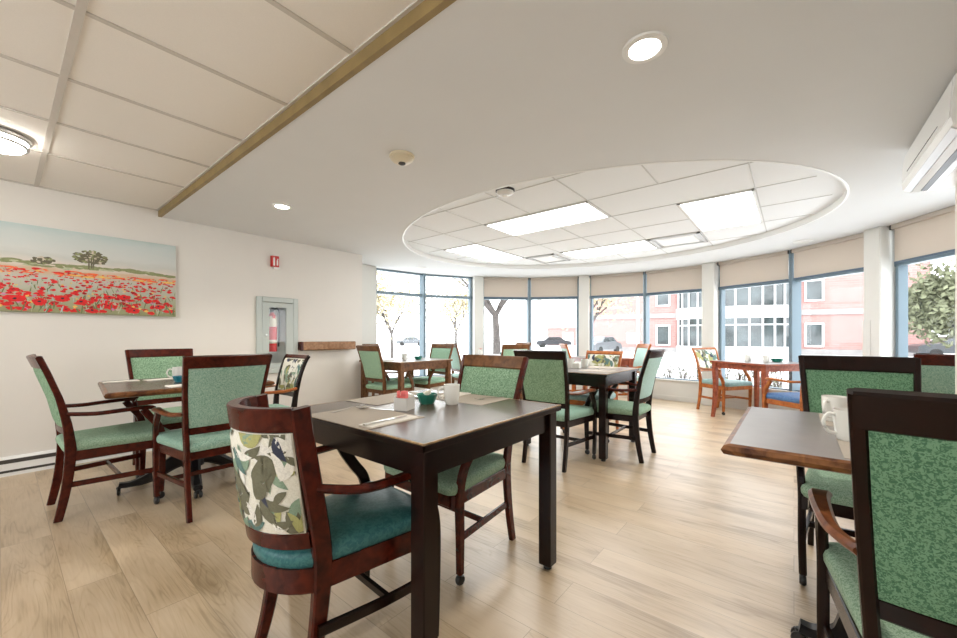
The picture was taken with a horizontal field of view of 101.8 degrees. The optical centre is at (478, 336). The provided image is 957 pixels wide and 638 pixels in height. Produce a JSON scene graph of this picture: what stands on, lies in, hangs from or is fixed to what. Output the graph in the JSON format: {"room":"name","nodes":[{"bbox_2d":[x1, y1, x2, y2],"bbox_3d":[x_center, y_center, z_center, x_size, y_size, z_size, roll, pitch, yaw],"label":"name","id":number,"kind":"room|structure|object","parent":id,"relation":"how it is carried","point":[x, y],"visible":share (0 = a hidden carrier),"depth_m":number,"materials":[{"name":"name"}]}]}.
{"room":"care facility","nodes":[
{"label":"care facility","id":0,"kind":"room"},
{"bbox_2d":[0,180,361,456],"bbox_3d":[-3.893,-0.110,3.614,0.900,2.420,5.910,0,0,39],"label":"wall","id":1,"kind":"structure","parent":0,"point":[220,273],"depth_m":3.91,"materials":[{"name":"white paint"}]},
{"bbox_2d":[0,449,151,477],"bbox_3d":[-3.849,1.024,2.928,0.033,0.152,4.100,0,0,39],"label":"baseboard heater","id":2,"kind":"object","parent":1,"relation":"attached to","point":[42,460],"visible":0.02,"depth_m":3.17,"materials":[{"name":"white metal"}]},
{"bbox_2d":[0,221,175,316],"bbox_3d":[-3.626,-0.556,3.197,0.038,0.707,1.838,0,0,39],"label":"painting","id":3,"kind":"object","parent":1,"relation":"attached to","point":[43,269],"visible":1,"depth_m":3.39,"materials":[{"name":"paint"}]},
{"bbox_2d":[256,296,297,373],"bbox_3d":[-2.465,-0.020,4.728,0.159,0.910,0.485,0,0,39],"label":"fire extinguisher cabinet","id":4,"kind":"object","parent":1,"relation":"attached to","point":[288,312],"visible":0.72,"depth_m":4.76,"materials":[{"name":"grey metal"}]},
{"bbox_2d":[269,307,280,351],"bbox_3d":[-2.499,-0.112,4.717,0.111,0.579,0.163,0,0,15],"label":"fire extinguisher","id":5,"kind":"object","parent":4,"relation":"in","point":[272,317],"visible":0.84,"depth_m":4.68,"materials":[{"name":"metal"}]},
{"bbox_2d":[158,0,456,216],"bbox_3d":[-0.963,-1.212,2.067,5.600,0.062,0.027,0,0,39],"label":"trim","id":6,"kind":"structure","parent":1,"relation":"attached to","point":[425,11],"depth_m":1.83,"materials":[{"name":"brown wood"}]},
{"bbox_2d":[298,341,355,350],"bbox_3d":[-1.995,0.115,5.162,0.101,0.114,0.770,0,0,39],"label":"wooden handrail","id":7,"kind":"object","parent":1,"relation":"attached to","point":[336,345],"visible":1,"depth_m":5.10,"materials":[{"name":"brown wood"}]},
{"bbox_2d":[362,264,375,395],"bbox_3d":[-1.937,-0.043,6.413,0.242,2.285,0.466,0,0,39],"label":"wall pillar","id":8,"kind":"structure","parent":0,"point":[368,271],"depth_m":6.41,"materials":[{"name":"white paint"}]},
{"bbox_2d":[0,396,854,637],"bbox_3d":[-0.025,1.100,3.161,7.439,0.001,10.279,0,0,39],"label":"floor","id":9,"kind":"structure","parent":0,"point":[694,539],"depth_m":1.93,"materials":[{"name":"brown wood"}]},
{"bbox_2d":[26,354,169,522],"bbox_3d":[-2.523,0.607,2.598,0.585,0.995,0.650,0,0,38],"label":"armchair","id":10,"kind":"object","parent":9,"relation":"on","point":[71,445],"visible":0.83,"depth_m":2.48,"materials":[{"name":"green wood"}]},
{"bbox_2d":[55,421,169,451],"bbox_3d":[-2.482,0.660,2.650,0.523,0.069,0.518,0,0,38],"label":"seat cushion","id":11,"kind":"object","parent":10,"relation":"on","point":[138,433],"depth_m":2.52,"materials":[{"name":"green fabric"}]},
{"bbox_2d":[125,348,192,477],"bbox_3d":[-2.679,0.607,3.370,0.650,0.995,0.585,0,0,39],"label":"armchair","id":12,"kind":"object","parent":9,"relation":"on","point":[141,363],"visible":0.24,"depth_m":3.44,"materials":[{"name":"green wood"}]},
{"bbox_2d":[144,406,181,424],"bbox_3d":[-2.628,0.660,3.328,0.518,0.069,0.523,0,0,39],"label":"seat cushion","id":13,"kind":"object","parent":12,"relation":"on","point":[165,420],"depth_m":3.15,"materials":[{"name":"green fabric"}]},
{"bbox_2d":[98,377,274,498],"bbox_3d":[-2.177,0.712,2.914,0.993,0.774,0.946,0,0,44],"label":"pedestal table","id":14,"kind":"object","parent":9,"relation":"on","point":[140,388],"visible":0.53,"depth_m":2.71,"materials":[{"name":"brown laminate"}]},
{"bbox_2d":[151,353,272,522],"bbox_3d":[-1.757,0.607,2.590,0.650,0.995,0.585,0,0,39],"label":"armchair","id":15,"kind":"object","parent":9,"relation":"on","point":[209,382],"visible":0.66,"depth_m":2.40,"materials":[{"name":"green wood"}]},
{"bbox_2d":[156,429,230,451],"bbox_3d":[-1.809,0.660,2.632,0.518,0.069,0.523,0,0,39],"label":"seat cushion","id":16,"kind":"object","parent":15,"relation":"on","point":[172,440],"depth_m":2.45,"materials":[{"name":"green fabric"}]},
{"bbox_2d":[265,354,309,406],"bbox_3d":[-1.902,0.634,3.481,0.555,0.939,0.643,0,0,39],"label":"armchair","id":17,"kind":"object","parent":9,"relation":"on","point":[292,367],"visible":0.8,"depth_m":3.63,"materials":[{"name":"multicoloured fabric"}]},
{"bbox_2d":[226,393,440,637],"bbox_3d":[-0.520,0.654,1.399,0.568,0.901,0.660,0,0,43],"label":"barrel armchair","id":18,"kind":"object","parent":9,"relation":"on","point":[305,541],"visible":0.94,"depth_m":1.17,"materials":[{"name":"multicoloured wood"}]},
{"bbox_2d":[253,481,410,568],"bbox_3d":[-0.496,0.661,1.426,0.452,0.068,0.583,0,0,43],"label":"seat cushion","id":19,"kind":"object","parent":18,"relation":"on","point":[361,525],"depth_m":1.30,"materials":[{"name":"teal fabric"}]},
{"bbox_2d":[356,345,414,396],"bbox_3d":[-1.276,0.607,5.317,0.585,0.995,0.650,0,0,39],"label":"armchair","id":20,"kind":"object","parent":9,"relation":"on","point":[370,356],"visible":0.7,"depth_m":5.13,"materials":[{"name":"green fabric"}]},
{"bbox_2d":[366,381,414,389],"bbox_3d":[-1.234,0.660,5.369,0.523,0.069,0.518,0,0,39],"label":"seat cushion","id":21,"kind":"object","parent":20,"relation":"on","point":[389,385],"depth_m":5.23,"materials":[{"name":"green fabric"}]},
{"bbox_2d":[359,357,452,397],"bbox_3d":[-1.039,0.712,5.625,0.908,0.775,0.978,0,0,39],"label":"dining table","id":22,"kind":"object","parent":9,"relation":"on","point":[410,364],"visible":0.51,"depth_m":5.38,"materials":[{"name":"brown laminate"}]},
{"bbox_2d":[293,389,560,637],"bbox_3d":[-0.244,0.712,1.810,0.928,0.775,0.894,0,0,39],"label":"dining table","id":23,"kind":"object","parent":9,"relation":"on","point":[447,437],"visible":0.61,"depth_m":1.42,"materials":[{"name":"brown laminate"}]},
{"bbox_2d":[312,406,423,429],"bbox_3d":[-0.469,0.324,1.597,0.420,0.001,0.285,0,0,39],"label":"placemat","id":24,"kind":"object","parent":23,"relation":"on","point":[353,416],"visible":0.71,"depth_m":1.58,"materials":[{"name":"beige fabric"}]},
{"bbox_2d":[358,414,417,427],"bbox_3d":[-0.341,0.322,1.493,0.075,0.004,0.230,0,0,36],"label":"napkin","id":25,"kind":"object","parent":24,"relation":"on","point":[408,417],"visible":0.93,"depth_m":1.47,"materials":[{"name":"white paper"}]},
{"bbox_2d":[346,391,418,404],"bbox_3d":[-0.456,0.323,2.082,0.240,0.001,0.420,0,0,35],"label":"placemat","id":26,"kind":"object","parent":23,"relation":"on","point":[386,398],"visible":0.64,"depth_m":2.01,"materials":[{"name":"beige paper"}]},
{"bbox_2d":[394,396,414,410],"bbox_3d":[-0.334,0.297,1.751,0.065,0.055,0.077,0,0,17],"label":"caddy","id":27,"kind":"object","parent":23,"relation":"on","point":[400,404],"visible":0.83,"depth_m":1.72,"materials":[{"name":"ceramic"}]},
{"bbox_2d":[417,392,436,404],"bbox_3d":[-0.251,0.301,1.901,0.096,0.048,0.096,0,0,-28],"label":"bowl","id":28,"kind":"object","parent":23,"relation":"on","point":[423,399],"visible":0.94,"depth_m":1.87,"materials":[{"name":"teal ceramic"}]},
{"bbox_2d":[437,383,459,404],"bbox_3d":[-0.142,0.278,1.891,0.104,0.095,0.078,0,0,11],"label":"mug","id":29,"kind":"object","parent":23,"relation":"on","point":[451,390],"visible":1,"depth_m":1.86,"materials":[{"name":"white ceramic"}]},
{"bbox_2d":[436,393,509,404],"bbox_3d":[-0.078,0.324,2.079,0.420,0.001,0.260,0,0,37],"label":"placemat","id":30,"kind":"object","parent":23,"relation":"on","point":[469,398],"visible":0.57,"depth_m":2.02,"materials":[{"name":"beige paper"}]},
{"bbox_2d":[404,344,453,388],"bbox_3d":[-0.759,0.607,6.066,0.585,0.995,0.650,0,0,39],"label":"armchair","id":31,"kind":"object","parent":9,"relation":"on","point":[442,351],"visible":0.49,"depth_m":6.09,"materials":[{"name":"green fabric"}]},
{"bbox_2d":[404,376,444,384],"bbox_3d":[-0.800,0.660,6.015,0.523,0.069,0.518,0,0,39],"label":"seat cushion","id":32,"kind":"object","parent":31,"relation":"on","point":[427,380],"depth_m":5.85,"materials":[{"name":"green fabric"}]},
{"bbox_2d":[445,343,460,382],"bbox_3d":[-0.215,0.602,6.717,0.650,1.005,0.585,0,0,-26],"label":"armchair","id":33,"kind":"object","parent":9,"relation":"on","point":[456,363],"visible":0.32,"depth_m":6.54,"materials":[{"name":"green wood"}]},
{"bbox_2d":[384,354,528,585],"bbox_3d":[-0.100,0.607,2.087,0.586,0.995,0.650,0,0,41],"label":"armchair","id":34,"kind":"object","parent":9,"relation":"on","point":[487,375],"visible":0.46,"depth_m":2.03,"materials":[{"name":"green fabric"}]},
{"bbox_2d":[384,452,504,495],"bbox_3d":[-0.143,0.660,2.038,0.523,0.069,0.518,0,0,41],"label":"seat cushion","id":35,"kind":"object","parent":34,"relation":"on","point":[484,469],"depth_m":1.85,"materials":[{"name":"green fabric"}]},
{"bbox_2d":[501,344,529,399],"bbox_3d":[0.453,0.607,6.221,0.585,0.995,0.650,0,0,-26],"label":"armchair","id":36,"kind":"object","parent":9,"relation":"on","point":[507,349],"visible":0.13,"depth_m":5.92,"materials":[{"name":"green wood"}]},
{"bbox_2d":[513,350,596,472],"bbox_3d":[0.679,0.607,3.449,0.585,0.995,0.650,0,0,39],"label":"armchair","id":37,"kind":"object","parent":9,"relation":"on","point":[546,380],"visible":0.69,"depth_m":3.24,"materials":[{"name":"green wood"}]},
{"bbox_2d":[556,404,593,420],"bbox_3d":[0.721,0.660,3.500,0.523,0.069,0.518,0,0,39],"label":"seat cushion","id":38,"kind":"object","parent":37,"relation":"on","point":[576,412],"depth_m":3.34,"materials":[{"name":"green fabric"}]},
{"bbox_2d":[528,366,638,461],"bbox_3d":[1.056,0.712,4.017,0.888,0.775,0.908,0,0,39],"label":"dining table","id":39,"kind":"object","parent":9,"relation":"on","point":[602,380],"visible":0.46,"depth_m":3.51,"materials":[{"name":"grey laminate"}]},
{"bbox_2d":[563,350,622,438],"bbox_3d":[1.333,0.634,4.468,0.575,0.939,0.643,0,0,40],"label":"armchair","id":40,"kind":"object","parent":9,"relation":"on","point":[596,358],"visible":0.44,"depth_m":4.57,"materials":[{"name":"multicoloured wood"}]},
{"bbox_2d":[570,390,615,400],"bbox_3d":[1.293,0.660,4.420,0.513,0.069,0.518,0,0,40],"label":"seat cushion","id":41,"kind":"object","parent":40,"relation":"on","point":[583,397],"depth_m":4.27,"materials":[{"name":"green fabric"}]},
{"bbox_2d":[571,356,634,400],"bbox_3d":[1.974,0.712,6.292,0.788,0.775,0.788,0,0,0],"label":"dining table","id":42,"kind":"object","parent":9,"relation":"on","point":[626,361],"visible":0.23,"depth_m":5.93,"materials":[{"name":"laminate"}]},
{"bbox_2d":[583,349,665,463],"bbox_3d":[1.380,0.607,3.673,0.650,0.995,0.585,0,0,39],"label":"armchair","id":43,"kind":"object","parent":9,"relation":"on","point":[620,410],"visible":0.8,"depth_m":3.50,"materials":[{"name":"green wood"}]},
{"bbox_2d":[583,399,650,415],"bbox_3d":[1.329,0.660,3.714,0.518,0.069,0.523,0,0,39],"label":"seat cushion","id":44,"kind":"object","parent":43,"relation":"on","point":[615,407],"depth_m":3.54,"materials":[{"name":"green fabric"}]},
{"bbox_2d":[614,344,651,402],"bbox_3d":[2.396,0.607,6.297,0.650,0.995,0.585,0,0,0],"label":"armchair","id":45,"kind":"object","parent":9,"relation":"on","point":[641,350],"visible":0.3,"depth_m":6.26,"materials":[{"name":"green fabric"}]},
{"bbox_2d":[691,347,752,414],"bbox_3d":[3.598,0.632,5.791,0.595,0.943,0.645,0,0,-19],"label":"armchair","id":46,"kind":"object","parent":9,"relation":"on","point":[703,355],"visible":0.81,"depth_m":5.77,"materials":[{"name":"orange wood"}]},
{"bbox_2d":[702,378,752,386],"bbox_3d":[3.619,0.660,5.731,0.533,0.069,0.518,0,0,-19],"label":"seat cushion","id":47,"kind":"object","parent":46,"relation":"on","point":[705,382],"depth_m":5.54,"materials":[{"name":"teal fabric"}]},
{"bbox_2d":[710,360,798,416],"bbox_3d":[3.692,0.714,5.092,0.809,0.778,0.809,0,0,-14],"label":"dining table","id":48,"kind":"object","parent":9,"relation":"on","point":[757,366],"visible":0.62,"depth_m":5.05,"materials":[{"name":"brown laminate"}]},
{"bbox_2d":[762,377,802,410],"bbox_3d":[3.524,0.649,4.186,0.585,0.909,0.631,0,0,-3],"label":"armchair","id":49,"kind":"object","parent":9,"relation":"on","point":[786,399],"visible":0.24,"depth_m":4.25,"materials":[{"name":"orange wood"}]},
{"bbox_2d":[766,392,799,403],"bbox_3d":[3.521,0.660,4.242,0.523,0.069,0.518,0,0,-3],"label":"seat cushion","id":50,"kind":"object","parent":49,"relation":"on","point":[777,397],"depth_m":4.25,"materials":[{"name":"blue fabric"}]},
{"bbox_2d":[720,407,850,637],"bbox_3d":[1.357,0.712,1.230,0.908,0.774,0.848,0,0,39],"label":"pedestal table","id":51,"kind":"object","parent":9,"relation":"on","point":[789,437],"visible":0.23,"depth_m":1.26,"materials":[{"name":"grey laminate"}]},
{"bbox_2d":[818,413,833,425],"bbox_3d":[1.524,0.324,1.403,0.440,0.001,0.280,0,0,39],"label":"placemat","id":52,"kind":"object","parent":51,"relation":"on","point":[828,423],"visible":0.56,"depth_m":1.47,"materials":[{"name":"beige paper"}]},
{"bbox_2d":[821,395,846,421],"bbox_3d":[1.364,0.276,1.506,0.104,0.095,0.078,0,0,9],"label":"mug","id":53,"kind":"object","parent":52,"relation":"on","point":[828,402],"visible":0.57,"depth_m":1.48,"materials":[{"name":"white ceramic"}]},
{"bbox_2d":[835,436,849,458],"bbox_3d":[1.202,0.324,1.053,0.330,0.001,0.300,0,0,39],"label":"placemat","id":54,"kind":"object","parent":51,"relation":"on","point":[844,445],"visible":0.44,"depth_m":1.14,"materials":[{"name":"beige fabric"}]},
{"bbox_2d":[821,407,848,441],"bbox_3d":[1.154,0.276,1.220,0.104,0.095,0.078,0,0,-15],"label":"mug","id":55,"kind":"object","parent":54,"relation":"on","point":[840,415],"visible":0.63,"depth_m":1.22,"materials":[{"name":"white ceramic"}]},
{"bbox_2d":[796,355,921,585],"bbox_3d":[1.783,0.602,1.791,0.550,1.005,0.650,0,0,37],"label":"armchair","id":56,"kind":"object","parent":9,"relation":"on","point":[820,375],"visible":0.35,"depth_m":1.93,"materials":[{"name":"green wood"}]},
{"bbox_2d":[801,468,852,506],"bbox_3d":[1.743,0.660,1.738,0.491,0.069,0.518,0,0,37],"label":"seat cushion","id":57,"kind":"object","parent":56,"relation":"on","point":[839,484],"depth_m":1.68,"materials":[{"name":"green fabric"}]},
{"bbox_2d":[808,387,956,637],"bbox_3d":[1.097,0.602,0.837,0.585,1.005,0.650,0,0,39],"label":"armchair","id":58,"kind":"object","parent":9,"relation":"on","point":[897,578],"visible":1,"depth_m":0.76,"materials":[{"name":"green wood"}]},
{"bbox_2d":[823,542,929,637],"bbox_3d":[1.139,0.660,0.888,0.523,0.069,0.518,0,0,39],"label":"seat cushion","id":59,"kind":"object","parent":58,"relation":"on","point":[840,564],"depth_m":1.01,"materials":[{"name":"green fabric"}]},
{"bbox_2d":[913,354,954,393],"bbox_3d":[3.245,0.607,2.655,0.586,0.995,0.650,0,0,37],"label":"armchair","id":60,"kind":"object","parent":9,"relation":"on","point":[937,370],"visible":0.14,"depth_m":2.52,"materials":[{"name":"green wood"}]},
{"bbox_2d":[472,276,483,353],"bbox_3d":[-0.018,-0.043,7.684,0.190,2.285,0.234,0,0,-15],"label":"wall pillar","id":61,"kind":"structure","parent":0,"point":[477,281],"depth_m":7.58,"materials":[{"name":"white paint"}]},
{"bbox_2d":[0,0,956,277],"bbox_3d":[0.007,-1.218,3.200,7.639,0.074,10.379,0,0,39],"label":"ceiling","id":62,"kind":"structure","parent":0,"point":[817,108],"depth_m":2.13,"materials":[{"name":"paint"}]},
{"bbox_2d":[0,127,31,154],"bbox_3d":[-2.955,-1.192,2.358,0.330,0.094,0.330,0,0,39],"label":"ceiling lamp","id":63,"kind":"object","parent":62,"relation":"attached to","point":[11,142],"visible":1,"depth_m":2.37,"materials":[{"name":"metal"}]},
{"bbox_2d":[389,150,413,165],"bbox_3d":[-0.500,-1.156,2.543,0.161,0.058,0.161,0,0,39],"label":"smoke detector","id":64,"kind":"object","parent":62,"relation":"attached to","point":[399,157],"visible":1,"depth_m":2.50,"materials":[{"name":"plastic"}]},
{"bbox_2d":[444,243,522,262],"bbox_3d":[0.109,-1.239,5.814,0.589,0.012,1.194,0,0,39],"label":"recessed light","id":65,"kind":"object","parent":62,"relation":"in","point":[475,250],"visible":1,"depth_m":5.77,"materials":[{"name":"white plastic"}]},
{"bbox_2d":[484,201,610,235],"bbox_3d":[0.712,-1.239,4.157,1.194,0.012,0.589,0,0,39],"label":"recessed light","id":66,"kind":"object","parent":62,"relation":"in","point":[581,212],"visible":1,"depth_m":4.10,"materials":[{"name":"white plastic"}]},
{"bbox_2d":[526,254,569,263],"bbox_3d":[1.108,-1.238,6.173,0.475,0.018,0.585,0,0,39],"label":"ceiling light","id":67,"kind":"object","parent":62,"relation":"in","point":[549,258],"visible":1,"depth_m":6.14,"materials":[{"name":"grey plastic"}]},
{"bbox_2d":[561,240,657,258],"bbox_3d":[1.856,-1.239,5.567,1.194,0.012,0.589,0,0,39],"label":"recessed light","id":68,"kind":"object","parent":62,"relation":"in","point":[641,245],"visible":0.96,"depth_m":5.50,"materials":[{"name":"white plastic"}]},
{"bbox_2d":[622,31,667,63],"bbox_3d":[0.680,-1.180,1.592,0.176,0.010,0.176,0,0,39],"label":"recessed light","id":69,"kind":"object","parent":62,"relation":"in","point":[644,47],"visible":1,"depth_m":1.58,"materials":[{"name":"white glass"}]},
{"bbox_2d":[629,38,659,58],"bbox_3d":[0.680,-1.182,1.592,0.118,0.006,0.118,0,0,39],"label":"diffuser","id":70,"kind":"object","parent":69,"relation":"attached to","point":[641,48],"depth_m":1.59,"materials":[{"name":"white"}]},
{"bbox_2d":[647,232,707,247],"bbox_3d":[2.561,-1.238,4.995,0.585,0.018,0.585,0,0,39],"label":"ceiling vent","id":71,"kind":"object","parent":62,"relation":"in","point":[695,237],"visible":1,"depth_m":4.96,"materials":[{"name":"grey plastic"}]},
{"bbox_2d":[677,189,762,231],"bbox_3d":[2.459,-1.239,3.909,0.589,0.012,1.194,0,0,39],"label":"recessed light","id":72,"kind":"object","parent":62,"relation":"in","point":[741,208],"visible":1,"depth_m":3.81,"materials":[{"name":"white plastic"}]},
{"bbox_2d":[579,275,589,388],"bbox_3d":[2.063,-0.043,7.590,0.190,2.285,0.234,0,0,20],"label":"wall pillar","id":73,"kind":"structure","parent":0,"point":[584,281],"depth_m":7.49,"materials":[{"name":"white paint"}]},
{"bbox_2d":[376,376,799,410],"bbox_3d":[1.901,-0.075,5.542,7.470,2.350,4.194,0,0,39],"label":"wall","id":74,"kind":"structure","parent":0,"point":[662,387],"depth_m":6.58,"materials":[{"name":"white paint"}]},
{"bbox_2d":[376,268,424,377],"bbox_3d":[-1.452,-0.215,6.963,1.115,1.940,0.124,0,0,-41],"label":"window","id":75,"kind":"structure","parent":74,"relation":"in","point":[421,295],"depth_m":7.26,"materials":[{"name":"blue metal"}]},
{"bbox_2d":[425,274,472,375],"bbox_3d":[-0.539,-0.215,7.535,1.103,1.940,0.124,0,0,-23],"label":"window","id":76,"kind":"structure","parent":74,"relation":"in","point":[469,297],"depth_m":7.65,"materials":[{"name":"blue metal"}]},
{"bbox_2d":[484,280,528,341],"bbox_3d":[0.497,-0.215,7.807,1.078,1.940,0.124,0,0,-6],"label":"window","id":77,"kind":"structure","parent":74,"relation":"in","point":[526,299],"depth_m":7.81,"materials":[{"name":"blue metal"}]},
{"bbox_2d":[484,277,528,297],"bbox_3d":[0.548,-0.981,7.756,0.913,0.409,0.054,0,0,-6],"label":"roller blind","id":78,"kind":"object","parent":77,"relation":"attached to","point":[494,287],"visible":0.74,"depth_m":7.76,"materials":[{"name":"beige fabric"}]},
{"bbox_2d":[529,277,578,355],"bbox_3d":[1.552,-0.215,7.760,1.096,1.940,0.124,0,0,11],"label":"window","id":79,"kind":"structure","parent":74,"relation":"in","point":[530,298],"depth_m":7.76,"materials":[{"name":"blue metal"}]},
{"bbox_2d":[530,277,577,297],"bbox_3d":[1.497,-0.981,7.713,0.931,0.409,0.054,0,0,11],"label":"roller blind","id":80,"kind":"object","parent":79,"relation":"attached to","point":[545,287],"visible":1,"depth_m":7.72,"materials":[{"name":"beige fabric"}]},
{"bbox_2d":[442,389,761,409],"bbox_3d":[2.015,1.060,5.682,7.110,0.080,3.472,0,0,39],"label":"baseboard","id":81,"kind":"structure","parent":74,"relation":"attached to","point":[655,396],"depth_m":6.55,"materials":[{"name":"wood"}]},
{"bbox_2d":[589,272,644,376],"bbox_3d":[2.576,-0.215,7.388,1.122,1.940,0.124,0,0,29],"label":"window","id":82,"kind":"structure","parent":74,"relation":"in","point":[643,295],"depth_m":7.57,"materials":[{"name":"blue metal"}]},
{"bbox_2d":[590,272,643,296],"bbox_3d":[2.589,-0.981,7.317,0.956,0.409,0.054,0,0,29],"label":"roller blind","id":83,"kind":"object","parent":82,"relation":"attached to","point":[622,284],"visible":1,"depth_m":7.32,"materials":[{"name":"beige fabric"}]},
{"bbox_2d":[645,274,701,380],"bbox_3d":[3.437,-0.215,6.731,0.124,1.940,1.109,0,0,-44],"label":"window","id":84,"kind":"structure","parent":74,"relation":"in","point":[647,296],"depth_m":7.06,"materials":[{"name":"blue metal"}]},
{"bbox_2d":[645,265,701,293],"bbox_3d":[3.365,-0.981,6.725,0.054,0.409,0.944,0,0,-44],"label":"roller blind","id":85,"kind":"object","parent":84,"relation":"attached to","point":[689,278],"visible":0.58,"depth_m":6.71,"materials":[{"name":"beige fabric"}]},
{"bbox_2d":[718,250,790,390],"bbox_3d":[4.068,-0.215,5.824,0.124,1.940,1.140,0,0,-26],"label":"window","id":86,"kind":"structure","parent":74,"relation":"in","point":[721,290],"depth_m":6.19,"materials":[{"name":"blue metal"}]},
{"bbox_2d":[717,250,788,287],"bbox_3d":[4.037,-0.981,5.759,0.054,0.409,0.974,0,0,-26],"label":"roller blind","id":87,"kind":"object","parent":86,"relation":"attached to","point":[772,267],"visible":1,"depth_m":5.71,"materials":[{"name":"beige fabric"}]},
{"bbox_2d":[791,253,863,391],"bbox_3d":[4.393,-0.215,4.788,0.124,1.940,1.096,0,0,-8],"label":"window","id":88,"kind":"structure","parent":74,"relation":"in","point":[795,284],"depth_m":5.28,"materials":[{"name":"blue metal"}]},
{"bbox_2d":[790,233,863,279],"bbox_3d":[4.330,-0.981,4.825,0.055,0.409,0.931,0,0,-8],"label":"roller blind","id":89,"kind":"object","parent":88,"relation":"attached to","point":[845,254],"visible":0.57,"depth_m":4.80,"materials":[{"name":"beige fabric"}]},
{"bbox_2d":[889,205,954,263],"bbox_3d":[4.325,-0.981,3.675,0.054,0.409,0.931,0,0,9],"label":"roller blind","id":90,"kind":"object","parent":74,"relation":"attached to","point":[931,234],"visible":1,"depth_m":3.78,"materials":[{"name":"beige fabric"}]},
{"bbox_2d":[894,251,954,356],"bbox_3d":[4.388,-0.215,3.711,0.124,1.940,1.096,0,0,9],"label":"window","id":91,"kind":"structure","parent":74,"relation":"in","point":[901,269],"depth_m":4.09,"materials":[{"name":"blue metal"}]},
{"bbox_2d":[702,262,718,405],"bbox_3d":[3.762,-0.043,6.294,0.234,2.285,0.190,0,0,-35],"label":"wall pillar","id":92,"kind":"structure","parent":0,"point":[710,271],"depth_m":6.22,"materials":[{"name":"white paint"}]},
{"bbox_2d":[863,226,894,356],"bbox_3d":[4.403,-0.043,4.249,0.234,2.285,0.190,0,0,0],"label":"wall pillar","id":93,"kind":"structure","parent":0,"point":[879,242],"depth_m":4.16,"materials":[{"name":"white paint"}]},
{"bbox_2d":[955,186,956,393],"bbox_3d":[1.308,-0.110,-0.411,1.050,2.420,6.210,0,0,39],"label":"wall","id":94,"kind":"structure","parent":0,"point":[956,186],"depth_m":2.31,"materials":[{"name":"white paint"}]},
{"bbox_2d":[901,73,956,192],"bbox_3d":[2.452,-1.031,2.010,0.223,0.274,1.000,0,0,39],"label":"air conditioner","id":95,"kind":"object","parent":94,"relation":"attached to","point":[930,163],"visible":1,"depth_m":2.01,"materials":[{"name":"white plastic"}]},
{"label":"outside","id":96,"kind":"structure","parent":0,"visible":0},
{"bbox_2d":[377,343,945,388],"bbox_3d":[0.870,1.400,4.264,180.000,0.001,180.000,0,0,39],"label":"ground","id":97,"kind":"structure","parent":96,"point":[412,350],"depth_m":29.44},
{"bbox_2d":[377,271,445,357],"bbox_3d":[-4.266,-1.517,17.789,4.370,5.836,5.834,0,0,44],"label":"tree","id":98,"kind":"object","parent":97,"relation":"on","point":[388,302],"visible":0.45,"depth_m":17.85,"materials":[{"name":"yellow plant"}]},
{"bbox_2d":[418,278,484,342],"bbox_3d":[-1.706,-1.802,27.236,5.644,6.410,5.577,0,0,-18],"label":"tree","id":99,"kind":"object","parent":97,"relation":"on","point":[463,305],"visible":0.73,"depth_m":26.94,"materials":[{"name":"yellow plant"}]},
{"bbox_2d":[399,277,561,353],"bbox_3d":[0.531,-2.046,12.953,7.565,6.895,5.009,0,0,-29],"label":"tree","id":100,"kind":"object","parent":97,"relation":"on","point":[488,305],"visible":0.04,"depth_m":13.38,"materials":[{"name":"grey plant"}]},
{"bbox_2d":[535,337,571,347],"bbox_3d":[9.959,0.672,52.000,4.600,1.445,1.760,0,0,0],"label":"car","id":101,"kind":"object","parent":97,"relation":"on","point":[548,340],"visible":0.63,"depth_m":51.14,"materials":[{"name":"grey paint"}]},
{"bbox_2d":[546,327,575,345],"bbox_3d":[14.426,-0.060,63.755,5.500,2.920,4.300,0,0,29],"label":"building","id":102,"kind":"structure","parent":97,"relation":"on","point":[570,334],"depth_m":61.80,"materials":[{"name":"brick"}]},
{"bbox_2d":[551,297,638,330],"bbox_3d":[5.388,-1.740,18.427,4.852,6.281,6.471,0,0,-10],"label":"tree","id":103,"kind":"object","parent":97,"relation":"on","point":[609,301],"visible":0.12,"depth_m":17.97,"materials":[{"name":"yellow plant"}]},
{"bbox_2d":[594,336,621,350],"bbox_3d":[10.307,0.672,33.000,4.400,1.445,1.760,0,0,-43],"label":"car","id":104,"kind":"object","parent":97,"relation":"on","point":[601,343],"visible":0.56,"depth_m":32.20,"materials":[{"name":"silver metal"}]},
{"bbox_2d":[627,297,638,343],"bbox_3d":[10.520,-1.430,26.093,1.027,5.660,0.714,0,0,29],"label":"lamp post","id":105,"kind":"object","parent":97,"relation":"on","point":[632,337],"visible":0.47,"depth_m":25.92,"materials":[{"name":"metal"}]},
{"bbox_2d":[676,283,788,354],"bbox_3d":[21.252,-3.800,32.331,8.684,10.400,1.862,0,0,29],"label":"building","id":106,"kind":"structure","parent":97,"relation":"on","point":[756,318],"depth_m":31.16,"materials":[{"name":"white glass"}]},
{"bbox_2d":[594,260,936,356],"bbox_3d":[23.518,-4.250,36.711,24.707,11.300,8.500,0,0,29],"label":"brick building","id":107,"kind":"structure","parent":97,"relation":"on","point":[832,309],"depth_m":30.48,"materials":[{"name":"brick"}]},
{"bbox_2d":[908,258,954,347],"bbox_3d":[26.379,-1.633,21.282,6.858,6.071,5.929,0,0,6],"label":"tree","id":108,"kind":"object","parent":97,"relation":"on","point":[931,307],"visible":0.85,"depth_m":20.99,"materials":[{"name":"green plant"}]},
{"bbox_2d":[908,337,954,353],"bbox_3d":[30.945,0.672,25.000,4.400,1.445,1.760,0,0,29],"label":"car","id":109,"kind":"object","parent":97,"relation":"on","point":[937,348],"visible":0.57,"depth_m":25.00,"materials":[{"name":"grey paint"}]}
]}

